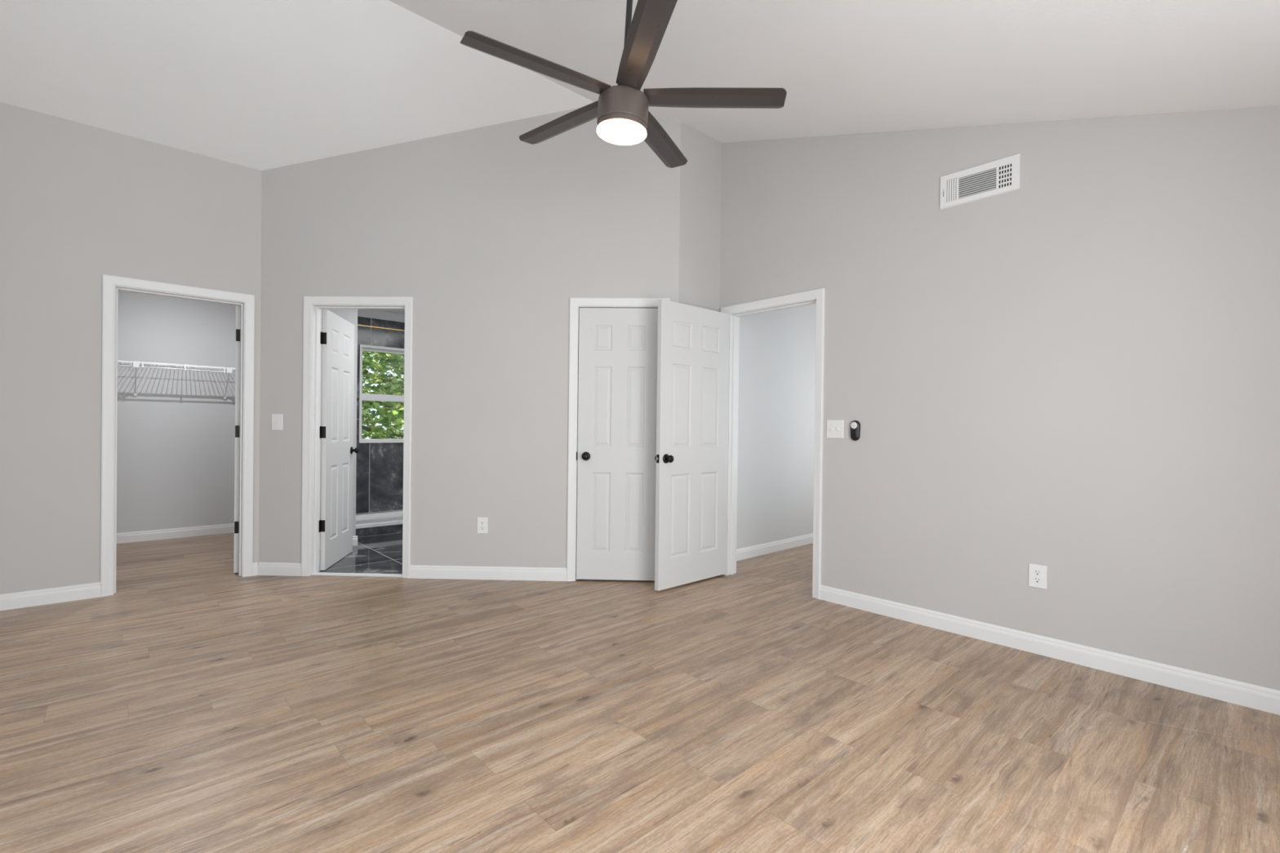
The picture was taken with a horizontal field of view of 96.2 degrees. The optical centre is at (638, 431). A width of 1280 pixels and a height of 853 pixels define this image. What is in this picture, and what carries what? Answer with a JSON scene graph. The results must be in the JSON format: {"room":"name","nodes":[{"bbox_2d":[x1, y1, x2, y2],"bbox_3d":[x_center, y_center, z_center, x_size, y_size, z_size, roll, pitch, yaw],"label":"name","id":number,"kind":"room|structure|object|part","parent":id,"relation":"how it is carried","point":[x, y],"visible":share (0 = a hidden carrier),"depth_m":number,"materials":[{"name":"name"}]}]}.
{"room":"empty bedroom","nodes":[
{"label":"empty bedroom","id":0,"kind":"room"},
{"bbox_2d":[0,102,262,594],"bbox_3d":[-3.739,-0.445,3.590,2.302,3.041,0.115,0,0,-42],"label":"wall","id":1,"kind":"structure","parent":0,"point":[80,203],"depth_m":3.65,"materials":[{"name":"beige paint"}]},
{"bbox_2d":[0,562,257,610],"bbox_3d":[-3.715,1.028,3.548,2.296,0.096,0.014,0,0,-42],"label":"baseboard","id":2,"kind":"structure","parent":1,"relation":"attached to","point":[91,590],"depth_m":3.59,"materials":[{"name":"white paint"}]},
{"bbox_2d":[100,274,254,596],"bbox_3d":[-3.225,0.030,4.056,0.829,2.096,0.136,0,0,-42],"label":"door frame","id":3,"kind":"structure","parent":1,"relation":"attached to","point":[112,285],"depth_m":3.86,"materials":[{"name":"white paint"}]},
{"bbox_2d":[233,305,240,573],"bbox_3d":[-3.193,0.056,4.642,0.157,2.016,0.714,1,0,-28],"label":"door","id":4,"kind":"structure","parent":1,"relation":"in","point":[237,308],"depth_m":4.33,"materials":[{"name":"white paint"}]},
{"bbox_2d":[116,290,240,533],"bbox_3d":[-5.009,-0.169,5.337,2.380,2.440,0.100,0,0,-42],"label":"wall","id":5,"kind":"structure","parent":0,"point":[175,438],"depth_m":5.66,"materials":[{"name":"grey paint"}]},
{"bbox_2d":[116,523,234,543],"bbox_3d":[-4.984,1.003,5.301,2.180,0.096,0.014,0,0,-42],"label":"baseboard","id":6,"kind":"structure","parent":5,"relation":"attached to","point":[145,535],"depth_m":5.66,"materials":[{"name":"white paint"}]},
{"bbox_2d":[117,360,235,399],"bbox_3d":[-4.861,-0.490,5.176,2.165,0.303,0.327,0,0,-42],"label":"wire shelf","id":7,"kind":"object","parent":5,"relation":"attached to","point":[135,364],"visible":0.58,"depth_m":5.45,"materials":[{"name":"white metal"}]},
{"bbox_3d":[-4.755,-0.593,5.062,2.160,0.011,0.012,0,0,-42],"label":"hanging rail","id":8,"kind":"part","parent":7,"relation":"part of","materials":[{"name":"white metal"}]},
{"bbox_2d":[320,308,357,536],"bbox_3d":[-3.305,-0.151,5.675,0.594,2.440,1.295,0,0,-42],"label":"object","id":9,"kind":"structure","parent":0,"point":[349,315],"depth_m":5.38,"materials":[{"name":"grey paint"}]},
{"bbox_2d":[352,535,357,546],"bbox_3d":[-2.873,1.028,5.203,0.609,0.096,0.014,0,0,-42],"label":"baseboard","id":10,"kind":"structure","parent":9,"relation":"attached to","point":[354,538],"depth_m":5.39,"materials":[{"name":"white paint"}]},
{"bbox_2d":[355,316,404,514],"bbox_3d":[-2.833,-0.152,6.879,1.725,2.440,0.150,0,0,-42],"label":"tiled wall","id":11,"kind":"structure","parent":0,"point":[379,466],"depth_m":6.63,"materials":[{"name":"tile"}]},
{"bbox_2d":[358,344,404,443],"bbox_3d":[-2.890,-0.424,6.784,0.800,1.111,0.120,0,0,-42],"label":"window","id":12,"kind":"structure","parent":11,"relation":"in","point":[364,397],"depth_m":6.60,"materials":[{"name":"white paint"}]},
{"bbox_3d":[-2.885,-0.153,6.777,0.746,0.507,0.030,0,0,-42],"label":"sash","id":13,"kind":"part","parent":12,"relation":"part of","materials":[{"name":"white paint"}]},
{"bbox_3d":[-2.903,-0.668,6.800,0.746,0.566,0.030,0,0,-42],"label":"sash","id":14,"kind":"part","parent":12,"relation":"part of","materials":[{"name":"white paint"}]},
{"bbox_2d":[357,309,404,322],"bbox_3d":[-2.778,-1.331,6.758,1.620,0.080,0.075,0,0,-42],"label":"trim","id":15,"kind":"structure","parent":11,"relation":"attached to","point":[370,313],"depth_m":6.60,"materials":[{"name":"white paint"}]},
{"bbox_2d":[357,324,404,331],"bbox_3d":[-2.803,-1.194,6.784,1.620,0.008,0.006,0,0,-42],"label":"trim","id":16,"kind":"structure","parent":11,"relation":"attached to","point":[357,325],"depth_m":6.62,"materials":[{"name":"gold metal"}]},
{"bbox_2d":[370,309,404,314],"bbox_3d":[-1.649,-1.380,5.326,2.562,0.059,4.012,0,0,-42],"label":"ceiling","id":17,"kind":"structure","parent":0,"point":[395,311],"depth_m":6.53,"materials":[{"name":"white paint"}]},
{"bbox_2d":[258,107,680,568],"bbox_3d":[-1.277,-0.664,4.334,3.138,3.529,0.115,1,0,2],"label":"wall","id":18,"kind":"structure","parent":0,"point":[491,233],"depth_m":4.28,"materials":[{"name":"beige paint"}]},
{"bbox_2d":[271,413,283,430],"bbox_3d":[-2.718,-0.070,4.311,0.084,0.122,0.018,1,0,2],"label":"light switch","id":19,"kind":"object","parent":18,"relation":"attached to","point":[277,419],"visible":1,"depth_m":4.31,"materials":[{"name":"white plastic"}]},
{"bbox_2d":[320,309,359,570],"bbox_3d":[-2.497,0.063,4.777,0.157,2.016,0.710,1,0,-10],"label":"door","id":20,"kind":"structure","parent":18,"relation":"in","point":[337,450],"depth_m":4.68,"materials":[{"name":"white paint"}]},
{"bbox_3d":[-2.497,0.167,5.066,0.051,0.053,0.053,1,0,-10],"label":"knob","id":21,"kind":"part","parent":20,"relation":"part of","materials":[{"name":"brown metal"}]},
{"bbox_2d":[301,296,413,577],"bbox_3d":[-2.105,0.041,4.354,0.825,2.096,0.136,1,0,2],"label":"door frame","id":22,"kind":"structure","parent":18,"relation":"attached to","point":[313,305],"depth_m":4.30,"materials":[{"name":"white paint"}]},
{"bbox_2d":[311,572,402,577],"bbox_3d":[-2.118,1.083,4.341,0.695,0.014,0.047,1,0,2],"label":"trim","id":23,"kind":"structure","parent":18,"relation":"attached to","point":[316,573],"depth_m":4.33,"materials":[{"name":"white paint"}]},
{"bbox_2d":[257,562,566,581],"bbox_3d":[-1.296,1.052,4.279,3.132,0.096,0.014,1,0,2],"label":"baseboard","id":24,"kind":"structure","parent":18,"relation":"attached to","point":[287,569],"depth_m":4.27,"materials":[{"name":"white paint"}]},
{"bbox_2d":[477,517,488,533],"bbox_3d":[-1.163,0.700,4.276,0.080,0.120,0.008,1,0,2],"label":"wall outlet","id":25,"kind":"object","parent":18,"relation":"attached to","point":[482,522],"visible":1,"depth_m":4.27,"materials":[{"name":"white plastic"}]},
{"bbox_2d":[576,307,657,580],"bbox_3d":[-0.150,0.094,4.266,0.624,2.012,0.157,1,0,2],"label":"door","id":26,"kind":"structure","parent":18,"relation":"in","point":[617,393],"depth_m":4.25,"materials":[{"name":"white paint"}]},
{"bbox_3d":[-0.393,0.183,4.221,0.053,0.053,0.051,1,0,2],"label":"knob","id":27,"kind":"part","parent":26,"relation":"part of","materials":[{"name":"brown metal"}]},
{"bbox_2d":[566,297,670,581],"bbox_3d":[-0.150,0.065,4.297,0.739,2.096,0.134,1,0,2],"label":"door frame","id":28,"kind":"structure","parent":18,"relation":"attached to","point":[575,304],"depth_m":4.24,"materials":[{"name":"white paint"}]},
{"bbox_2d":[0,532,1279,852],"bbox_3d":[-0.171,1.171,4.226,8.750,0.127,8.350,0,0,-42],"label":"floor","id":29,"kind":"structure","parent":0,"point":[197,705],"depth_m":2.19,"materials":[{"name":"brown wood"}]},
{"bbox_2d":[355,511,402,537],"bbox_3d":[-2.585,1.004,6.528,1.617,0.122,0.729,0,0,-42],"label":"shower base","id":30,"kind":"object","parent":29,"relation":"on","point":[385,522],"visible":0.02,"depth_m":6.06,"materials":[{"name":"stone"}]},
{"bbox_2d":[0,0,1279,170],"bbox_3d":[-0.673,-1.830,2.258,5.328,1.480,6.189,0,0,-42],"label":"ceiling","id":31,"kind":"structure","parent":0,"point":[261,85],"depth_m":3.16,"materials":[{"name":"white paint"}]},
{"bbox_2d":[460,0,786,168],"bbox_3d":[-0.051,-1.589,2.382,1.300,0.670,1.239,1,0,-12],"label":"ceiling fan","id":32,"kind":"object","parent":31,"relation":"hanging from","point":[624,117],"visible":1,"depth_m":2.35,"materials":[{"name":"brown wood"}]},
{"bbox_3d":[-0.391,-1.427,2.243,0.583,0.012,0.119,3,9,-30],"label":"fan blade","id":33,"kind":"part","parent":32,"relation":"part of","materials":[{"name":"brown wood"}]},
{"bbox_3d":[-0.345,-1.436,2.687,0.583,0.012,0.119,5,9,42],"label":"fan blade","id":34,"kind":"part","parent":32,"relation":"part of","materials":[{"name":"brown wood"}]},
{"bbox_3d":[0.015,-1.397,2.063,0.119,0.012,0.583,11,0,-12],"label":"fan blade","id":35,"kind":"part","parent":32,"relation":"part of","materials":[{"name":"brown wood"}]},
{"bbox_3d":[0.090,-1.411,2.781,0.119,0.012,0.583,-4,-1,24],"label":"fan blade","id":36,"kind":"part","parent":32,"relation":"part of","materials":[{"name":"brown wood"}]},
{"bbox_3d":[0.313,-1.387,2.396,0.583,0.012,0.119,4,-6,6],"label":"fan blade","id":37,"kind":"part","parent":32,"relation":"part of","materials":[{"name":"brown wood"}]},
{"bbox_2d":[678,121,721,311],"bbox_3d":[0.423,-0.580,4.432,0.468,3.399,0.115,0,0,-42],"label":"wall","id":38,"kind":"structure","parent":0,"point":[700,177],"depth_m":4.38,"materials":[{"name":"beige paint"}]},
{"bbox_2d":[736,303,816,549],"bbox_3d":[1.851,-0.092,5.946,3.456,2.440,0.090,0,0,-42],"label":"wall","id":39,"kind":"structure","parent":0,"point":[777,348],"depth_m":5.37,"materials":[{"name":"grey paint"}]},
{"bbox_2d":[736,533,813,560],"bbox_3d":[1.835,1.080,5.880,3.356,0.096,0.014,0,0,-42],"label":"baseboard","id":40,"kind":"structure","parent":39,"relation":"attached to","point":[779,545],"depth_m":5.34,"materials":[{"name":"white paint"}]},
{"bbox_2d":[720,105,1279,690],"bbox_3d":[1.899,-0.573,3.245,0.115,3.434,3.856,0,0,-42],"label":"wall","id":41,"kind":"structure","parent":0,"point":[1073,371],"depth_m":2.92,"materials":[{"name":"beige paint"}]},
{"bbox_2d":[654,298,729,591],"bbox_3d":[0.406,0.096,4.222,0.760,2.014,0.157,0,0,-42],"label":"door","id":42,"kind":"structure","parent":41,"relation":"in","point":[691,458],"depth_m":4.17,"materials":[{"name":"white paint"}]},
{"bbox_3d":[0.132,0.189,3.974,0.002,0.058,0.025,0,0,-42],"label":"latch plate","id":43,"kind":"part","parent":42,"relation":"part of","materials":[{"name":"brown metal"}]},
{"bbox_3d":[0.214,0.190,3.976,0.053,0.053,0.051,0,0,-42],"label":"knob","id":44,"kind":"part","parent":42,"relation":"part of","materials":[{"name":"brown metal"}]},
{"bbox_2d":[720,288,825,599],"bbox_3d":[0.978,0.079,4.239,0.134,2.096,0.892,0,0,-42],"label":"door frame","id":45,"kind":"structure","parent":41,"relation":"attached to","point":[817,296],"depth_m":4.16,"materials":[{"name":"white paint"}]},
{"bbox_2d":[826,419,844,438],"bbox_3d":[1.295,-0.015,3.804,0.018,0.122,0.121,0,0,-42],"label":"light switch","id":46,"kind":"object","parent":41,"relation":"attached to","point":[835,428],"visible":1,"depth_m":3.80,"materials":[{"name":"white plastic"}]},
{"bbox_2d":[850,420,860,440],"bbox_3d":[1.390,-0.006,3.695,0.024,0.132,0.064,0,0,-42],"label":"remote","id":47,"kind":"object","parent":41,"relation":"attached to","point":[855,424],"visible":1,"depth_m":3.69,"materials":[{"name":"black plastic"}]},
{"bbox_2d":[939,153,1020,209],"bbox_3d":[1.877,-1.378,3.180,0.011,0.190,0.398,0,0,-42],"label":"air vent","id":48,"kind":"object","parent":41,"relation":"in","point":[1000,176],"visible":1,"depth_m":3.17,"materials":[{"name":"white metal"}]},
{"bbox_2d":[1028,563,1047,589],"bbox_3d":[2.059,0.749,2.967,0.008,0.120,0.080,0,0,-42],"label":"wall outlet","id":49,"kind":"object","parent":41,"relation":"attached to","point":[1037,574],"visible":1,"depth_m":2.96,"materials":[{"name":"white plastic"}]},
{"bbox_2d":[1033,577,1041,582],"bbox_3d":[2.057,0.768,2.966,0.002,0.027,0.034,0,0,-42],"label":"receptacle","id":50,"kind":"object","parent":49,"relation":"attached to","point":[1036,580],"depth_m":2.96,"materials":[{"name":"white plastic"}]},
{"bbox_2d":[1033,569,1041,575],"bbox_3d":[2.058,0.729,2.965,0.002,0.027,0.034,0,0,-42],"label":"receptacle","id":51,"kind":"object","parent":49,"relation":"attached to","point":[1036,572],"depth_m":2.96,"materials":[{"name":"white plastic"}]},
{"bbox_2d":[819,584,1279,715],"bbox_3d":[2.177,1.101,2.832,0.014,0.096,2.828,0,0,-42],"label":"baseboard","id":52,"kind":"structure","parent":41,"relation":"attached to","point":[1240,693],"depth_m":2.83,"materials":[{"name":"white paint"}]},
{"label":"outside","id":53,"kind":"structure","parent":0,"visible":0},
{"bbox_3d":[-7.700,1.417,14.383,20.000,0.100,16.400,0,0,-42],"label":"ground","id":54,"kind":"structure","parent":53,"visible":0},
{"bbox_2d":[361,351,404,439],"bbox_3d":[-4.022,-1.026,10.015,4.280,4.940,2.813,0,0,-45],"label":"shade tree","id":55,"kind":"object","parent":54,"relation":"on","point":[397,417],"visible":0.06,"depth_m":9.39,"materials":[{"name":"green plant"}]},
{"bbox_2d":[361,351,404,439],"bbox_3d":[-5.226,-1.563,13.141,5.711,5.954,3.624,0,0,-39],"label":"shade tree","id":56,"kind":"object","parent":54,"relation":"on","point":[373,415],"visible":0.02,"depth_m":12.42,"materials":[{"name":"green plant"}]}
]}

